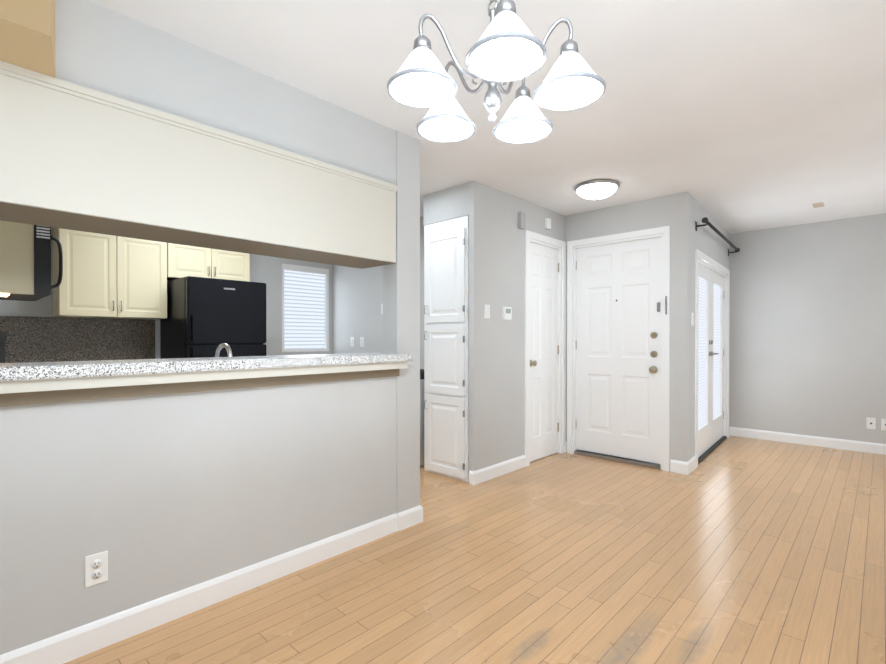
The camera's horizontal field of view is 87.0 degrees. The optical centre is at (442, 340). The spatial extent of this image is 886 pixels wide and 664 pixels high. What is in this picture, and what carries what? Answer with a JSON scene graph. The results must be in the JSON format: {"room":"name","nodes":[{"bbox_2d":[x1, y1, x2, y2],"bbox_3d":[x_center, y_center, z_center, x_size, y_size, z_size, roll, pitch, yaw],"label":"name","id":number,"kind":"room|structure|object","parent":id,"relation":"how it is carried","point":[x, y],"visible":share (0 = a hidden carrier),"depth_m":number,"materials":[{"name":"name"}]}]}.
{"room":"empty dining room","nodes":[
{"label":"empty dining room","id":0,"kind":"room"},
{"bbox_2d":[0,230,331,358],"bbox_3d":[-2.609,-0.067,4.702,0.120,2.410,3.650,0,0,43],"label":"wall","id":1,"kind":"structure","parent":0,"point":[267,270],"depth_m":5.29,"materials":[{"name":"grey paint"}]},
{"bbox_2d":[0,316,154,362],"bbox_3d":[-3.236,0.017,3.934,0.019,0.426,1.428,0,0,43],"label":"backsplash","id":2,"kind":"structure","parent":1,"relation":"attached to","point":[44,339],"depth_m":4.01,"materials":[{"name":"stone"}]},
{"bbox_2d":[51,227,170,318],"bbox_3d":[-2.888,-0.560,4.082,0.319,0.717,0.768,0,0,43],"label":"upper cabinet","id":3,"kind":"object","parent":1,"relation":"attached to","point":[107,276],"depth_m":3.94,"materials":[{"name":"beige wood"}]},
{"bbox_2d":[171,243,249,281],"bbox_3d":[-2.363,-0.752,4.640,0.319,0.340,0.758,0,0,43],"label":"upper cabinet","id":4,"kind":"object","parent":1,"relation":"attached to","point":[186,260],"depth_m":4.51,"materials":[{"name":"beige wood"}]},
{"bbox_2d":[282,263,328,351],"bbox_3d":[-1.668,-0.382,5.654,0.054,1.028,0.628,0,0,43],"label":"window blinds","id":5,"kind":"object","parent":1,"relation":"attached to","point":[305,308],"visible":0.85,"depth_m":5.67,"materials":[{"name":"white plastic"}]},
{"bbox_2d":[0,0,395,654],"bbox_3d":[-1.231,-0.054,2.052,0.330,2.410,2.420,0,0,43],"label":"wall","id":6,"kind":"structure","parent":0,"point":[157,496],"depth_m":1.96,"materials":[{"name":"grey paint"}]},
{"bbox_2d":[85,551,107,587],"bbox_3d":[-1.292,0.852,1.743,0.009,0.115,0.070,0,0,43],"label":"outlet","id":7,"kind":"object","parent":6,"relation":"attached to","point":[96,568],"visible":1,"depth_m":1.74,"materials":[{"name":"white plastic"}]},
{"bbox_2d":[0,61,396,268],"bbox_3d":[-1.219,-0.691,2.038,0.362,0.456,2.418,0,0,43],"label":"soffit","id":8,"kind":"object","parent":6,"relation":"attached to","point":[77,157],"visible":0.94,"depth_m":1.92,"materials":[{"name":"beige paint"}]},
{"bbox_2d":[0,353,412,406],"bbox_3d":[-1.136,0.149,1.979,0.350,0.135,2.439,0,0,43],"label":"countertop","id":9,"kind":"structure","parent":6,"relation":"on","point":[28,383],"depth_m":1.87,"materials":[{"name":"stone"}]},
{"bbox_2d":[215,343,231,356],"bbox_3d":[-1.108,0.125,2.363,0.205,0.226,0.050,0,0,43],"label":"faucet","id":10,"kind":"object","parent":9,"relation":"on","point":[221,346],"visible":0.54,"depth_m":2.35,"materials":[{"name":"silver metal"}]},
{"bbox_2d":[0,505,421,663],"bbox_3d":[-1.038,1.098,2.006,0.022,0.105,2.610,0,0,43],"label":"baseboard","id":11,"kind":"structure","parent":6,"relation":"attached to","point":[73,644],"depth_m":1.98,"materials":[{"name":"white wood"}]},
{"bbox_2d":[332,216,423,368],"bbox_3d":[-0.391,-0.069,5.038,2.650,2.410,0.120,0,0,43],"label":"wall","id":12,"kind":"structure","parent":0,"point":[357,297],"depth_m":5.50,"materials":[{"name":"grey paint"}]},
{"bbox_2d":[351,337,353,346],"bbox_3d":[-1.087,0.014,5.605,0.070,0.115,0.009,0,0,43],"label":"electrical outlet","id":13,"kind":"object","parent":12,"relation":"attached to","point":[352,341],"visible":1,"depth_m":5.60,"materials":[{"name":"white plastic"}]},
{"bbox_2d":[360,337,363,346],"bbox_3d":[-0.949,0.014,5.474,0.070,0.115,0.009,0,0,43],"label":"electrical outlet","id":14,"kind":"object","parent":12,"relation":"attached to","point":[361,341],"visible":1,"depth_m":5.47,"materials":[{"name":"white plastic"}]},
{"bbox_2d":[64,436,885,663],"bbox_3d":[1.599,1.179,2.526,9.240,0.060,7.220,0,0,43],"label":"floor","id":15,"kind":"structure","parent":0,"point":[736,550],"depth_m":2.25,"materials":[{"name":"brown wood"}]},
{"bbox_2d":[160,276,265,358],"bbox_3d":[-2.183,0.289,4.460,0.775,1.680,0.700,0,0,43],"label":"refrigerator","id":16,"kind":"object","parent":15,"relation":"on","point":[206,317],"visible":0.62,"depth_m":4.18,"materials":[{"name":"black metal"}]},
{"bbox_2d":[383,131,419,512],"bbox_3d":[-0.260,-0.059,2.930,0.136,2.410,0.190,0,0,43],"label":"column","id":17,"kind":"structure","parent":15,"relation":"on","point":[401,304],"depth_m":2.88,"materials":[{"name":"grey paint"}]},
{"bbox_2d":[420,369,423,466],"bbox_3d":[-0.239,0.700,4.335,0.276,0.870,0.276,0,0,43],"label":"trash can","id":18,"kind":"object","parent":15,"relation":"on","point":[421,417],"visible":0.06,"depth_m":4.21,"materials":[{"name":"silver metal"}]},
{"bbox_2d":[424,215,468,481],"bbox_3d":[0.162,0.066,4.080,0.500,2.148,0.514,0,0,43],"label":"pantry cabinet","id":19,"kind":"object","parent":15,"relation":"on","point":[446,348],"visible":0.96,"depth_m":3.89,"materials":[{"name":"white wood"}]},
{"bbox_3d":[-3.010,0.685,3.724,0.638,0.905,1.428,0,0,43],"label":"base cabinet","id":20,"kind":"object","parent":15,"relation":"on","visible":0},
{"bbox_2d":[0,331,6,362],"bbox_3d":[-3.214,0.084,3.287,0.220,0.299,0.200,0,0,43],"label":"coffee maker","id":21,"kind":"object","parent":20,"relation":"on","point":[3,336],"visible":0.6,"depth_m":3.36,"materials":[{"name":"black"}]},
{"bbox_2d":[90,0,885,233],"bbox_3d":[2.010,-1.304,2.951,9.240,0.080,8.420,0,0,43],"label":"ceiling","id":22,"kind":"structure","parent":0,"point":[733,116],"depth_m":2.33,"materials":[{"name":"paint"}]},
{"bbox_2d":[0,0,55,77],"bbox_3d":[-1.537,-1.086,1.240,0.289,0.338,0.824,0,0,43],"label":"bulkhead","id":23,"kind":"object","parent":22,"relation":"attached to","point":[27,34],"visible":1,"depth_m":1.41,"materials":[{"name":"paint"}]},
{"bbox_2d":[423,182,468,225],"bbox_3d":[0.180,-1.139,4.087,0.520,0.259,0.475,0,0,43],"label":"soffit","id":24,"kind":"structure","parent":22,"relation":"attached to","point":[446,204],"depth_m":3.90,"materials":[{"name":"grey paint"}]},
{"bbox_2d":[387,0,605,143],"bbox_3d":[0.135,-0.926,1.297,0.563,0.658,0.565,0,0,43],"label":"chandelier","id":25,"kind":"object","parent":22,"relation":"hanging from","point":[508,46],"visible":1,"depth_m":1.24,"materials":[{"name":"white glass"}]},
{"bbox_2d":[574,179,619,199],"bbox_3d":[1.262,-1.210,3.834,0.356,0.114,0.356,0,0,43],"label":"ceiling light","id":26,"kind":"object","parent":22,"relation":"attached to","point":[596,189],"visible":1,"depth_m":3.74,"materials":[{"name":"white glass"}]},
{"bbox_2d":[812,202,823,207],"bbox_3d":[3.513,-1.268,4.373,0.080,0.004,0.170,0,0,43],"label":"ceiling vent","id":27,"kind":"object","parent":22,"relation":"in","point":[816,205],"visible":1,"depth_m":4.38,"materials":[{"name":"beige"}]},
{"bbox_2d":[469,181,564,470],"bbox_3d":[0.700,-0.065,4.279,0.120,2.410,1.460,0,0,43],"label":"wall","id":28,"kind":"structure","parent":0,"point":[496,343],"depth_m":3.94,"materials":[{"name":"grey paint"}]},
{"bbox_2d":[469,470,474,484],"bbox_3d":[0.229,1.090,3.716,0.054,0.105,0.014,0,0,43],"label":"baseboard","id":29,"kind":"structure","parent":28,"relation":"attached to","point":[471,477],"depth_m":3.71,"materials":[{"name":"white wood"}]},
{"bbox_2d":[484,304,489,318],"bbox_3d":[0.363,-0.238,3.826,0.008,0.115,0.070,0,0,43],"label":"light switch","id":30,"kind":"object","parent":28,"relation":"attached to","point":[486,311],"visible":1,"depth_m":3.82,"materials":[{"name":"white plastic"}]},
{"bbox_2d":[475,455,525,484],"bbox_3d":[0.495,1.089,3.969,0.014,0.105,0.720,0,0,43],"label":"baseboard","id":31,"kind":"structure","parent":28,"relation":"attached to","point":[496,470],"depth_m":3.94,"materials":[{"name":"white wood"}]},
{"bbox_2d":[502,307,511,319],"bbox_3d":[0.549,-0.234,4.008,0.029,0.110,0.110,0,0,43],"label":"thermostat","id":32,"kind":"object","parent":28,"relation":"attached to","point":[506,313],"visible":1,"depth_m":3.99,"materials":[{"name":"white plastic"}]},
{"bbox_2d":[518,212,525,228],"bbox_3d":[0.702,-1.069,4.163,0.034,0.140,0.070,0,0,43],"label":"door chime","id":33,"kind":"object","parent":28,"relation":"attached to","point":[521,220],"visible":1,"depth_m":4.14,"materials":[{"name":"grey plastic"}]},
{"bbox_2d":[530,242,558,461],"bbox_3d":[0.980,0.103,4.515,0.095,2.055,0.577,0,0,43],"label":"closet door","id":34,"kind":"structure","parent":28,"relation":"attached to","point":[544,348],"depth_m":4.53,"materials":[{"name":"white wood"}]},
{"bbox_2d":[525,230,565,465],"bbox_3d":[0.951,0.069,4.535,0.136,2.140,0.729,0,0,43],"label":"trim","id":35,"kind":"structure","parent":28,"relation":"attached to","point":[537,238],"depth_m":4.70,"materials":[{"name":"white wood"}]},
{"bbox_2d":[545,218,550,229],"bbox_3d":[1.008,-1.123,4.492,0.030,0.095,0.070,0,0,43],"label":"sensor","id":36,"kind":"object","parent":28,"relation":"attached to","point":[548,223],"visible":1,"depth_m":4.47,"materials":[{"name":"white plastic"}]},
{"bbox_2d":[565,192,685,461],"bbox_3d":[1.656,-0.066,4.464,1.258,2.410,0.120,0,0,43],"label":"wall","id":37,"kind":"structure","parent":0,"point":[668,210],"depth_m":4.07,"materials":[{"name":"grey paint"}]},
{"bbox_2d":[567,226,669,471],"bbox_3d":[1.660,0.069,4.450,0.977,2.141,0.136,0,0,43],"label":"door frame","id":38,"kind":"structure","parent":37,"relation":"attached to","point":[572,248],"depth_m":4.33,"materials":[{"name":"white painted wood"}]},
{"bbox_2d":[576,237,666,463],"bbox_3d":[1.659,0.084,4.417,0.893,2.030,0.105,0,0,43],"label":"front door","id":39,"kind":"structure","parent":37,"relation":"in","point":[618,361],"depth_m":4.42,"materials":[{"name":"white wood"}]},
{"bbox_2d":[670,459,688,474],"bbox_3d":[2.034,1.088,4.021,0.144,0.105,0.014,0,0,43],"label":"baseboard","id":40,"kind":"structure","parent":37,"relation":"attached to","point":[680,467],"depth_m":4.01,"materials":[{"name":"white wood"}]},
{"bbox_2d":[685,192,729,461],"bbox_3d":[2.712,-0.068,4.828,0.120,2.410,2.107,0,0,40],"label":"wall","id":41,"kind":"structure","parent":0,"point":[707,240],"depth_m":4.14,"materials":[{"name":"grey paint"}]},
{"bbox_2d":[688,456,695,473],"bbox_3d":[2.178,1.088,4.091,0.014,0.105,0.284,0,0,40],"label":"baseboard french left","id":42,"kind":"structure","parent":41,"relation":"attached to","point":[692,463],"depth_m":4.08,"materials":[{"name":"white wood"}]},
{"bbox_2d":[691,312,693,325],"bbox_3d":[2.194,-0.189,4.108,0.008,0.115,0.070,0,0,40],"label":"light switch","id":43,"kind":"object","parent":41,"relation":"attached to","point":[692,319],"visible":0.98,"depth_m":4.09,"materials":[{"name":"white plastic"}]},
{"bbox_2d":[698,264,714,457],"bbox_3d":[2.535,0.188,4.591,0.099,1.858,0.760,0,0,43],"label":"french door","id":44,"kind":"structure","parent":41,"relation":"in","point":[704,343],"depth_m":4.71,"materials":[{"name":"white wood"}]},
{"bbox_2d":[695,249,729,467],"bbox_3d":[2.772,0.156,4.889,0.136,1.962,1.706,0,0,40],"label":"door frame","id":45,"kind":"structure","parent":41,"relation":"attached to","point":[714,266],"depth_m":5.01,"materials":[{"name":"white wood"}]},
{"bbox_2d":[710,271,723,446],"bbox_3d":[3.040,0.185,5.168,0.131,1.858,0.760,0,0,43],"label":"french door","id":46,"kind":"structure","parent":41,"relation":"in","point":[717,358],"depth_m":5.22,"materials":[{"name":"white wood"}]},
{"bbox_2d":[695,217,739,255],"bbox_3d":[2.859,-1.041,4.818,0.111,0.097,1.861,0,0,40],"label":"curtain rod","id":47,"kind":"object","parent":41,"relation":"attached to","point":[710,225],"visible":1,"depth_m":4.50,"materials":[{"name":"black metal"}]},
{"bbox_2d":[729,213,885,443],"bbox_3d":[5.306,-0.063,3.906,5.500,2.410,0.120,0,0,43],"label":"wall","id":48,"kind":"structure","parent":0,"point":[807,353],"depth_m":5.06,"materials":[{"name":"grey paint"}]},
{"bbox_2d":[730,427,885,454],"bbox_3d":[5.346,1.089,3.781,5.263,0.105,0.014,0,0,43],"label":"baseboard","id":49,"kind":"structure","parent":48,"relation":"attached to","point":[858,446],"depth_m":5.05,"materials":[{"name":"white wood"}]},
{"bbox_2d":[866,417,875,428],"bbox_3d":[4.338,0.838,4.734,0.070,0.115,0.007,0,0,43],"label":"outlet","id":50,"kind":"object","parent":48,"relation":"attached to","point":[870,423],"visible":1,"depth_m":4.74,"materials":[{"name":"white plastic"}]},
{"bbox_2d":[881,419,885,429],"bbox_3d":[4.418,0.838,4.658,0.070,0.115,0.007,0,0,43],"label":"outlet","id":51,"kind":"object","parent":48,"relation":"attached to","point":[883,424],"visible":1,"depth_m":4.67,"materials":[{"name":"white plastic"}]},
{"bbox_3d":[-2.754,-0.056,2.415,2.805,2.410,0.120,0,0,43],"label":"wall","id":52,"kind":"structure","parent":0,"visible":0},
{"bbox_2d":[0,220,62,300],"bbox_3d":[-2.516,-0.510,2.627,0.698,0.533,0.514,0,0,43],"label":"over-the-range microwave","id":53,"kind":"object","parent":52,"relation":"attached to","point":[25,262],"visible":0.92,"depth_m":2.48,"materials":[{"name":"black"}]}
]}

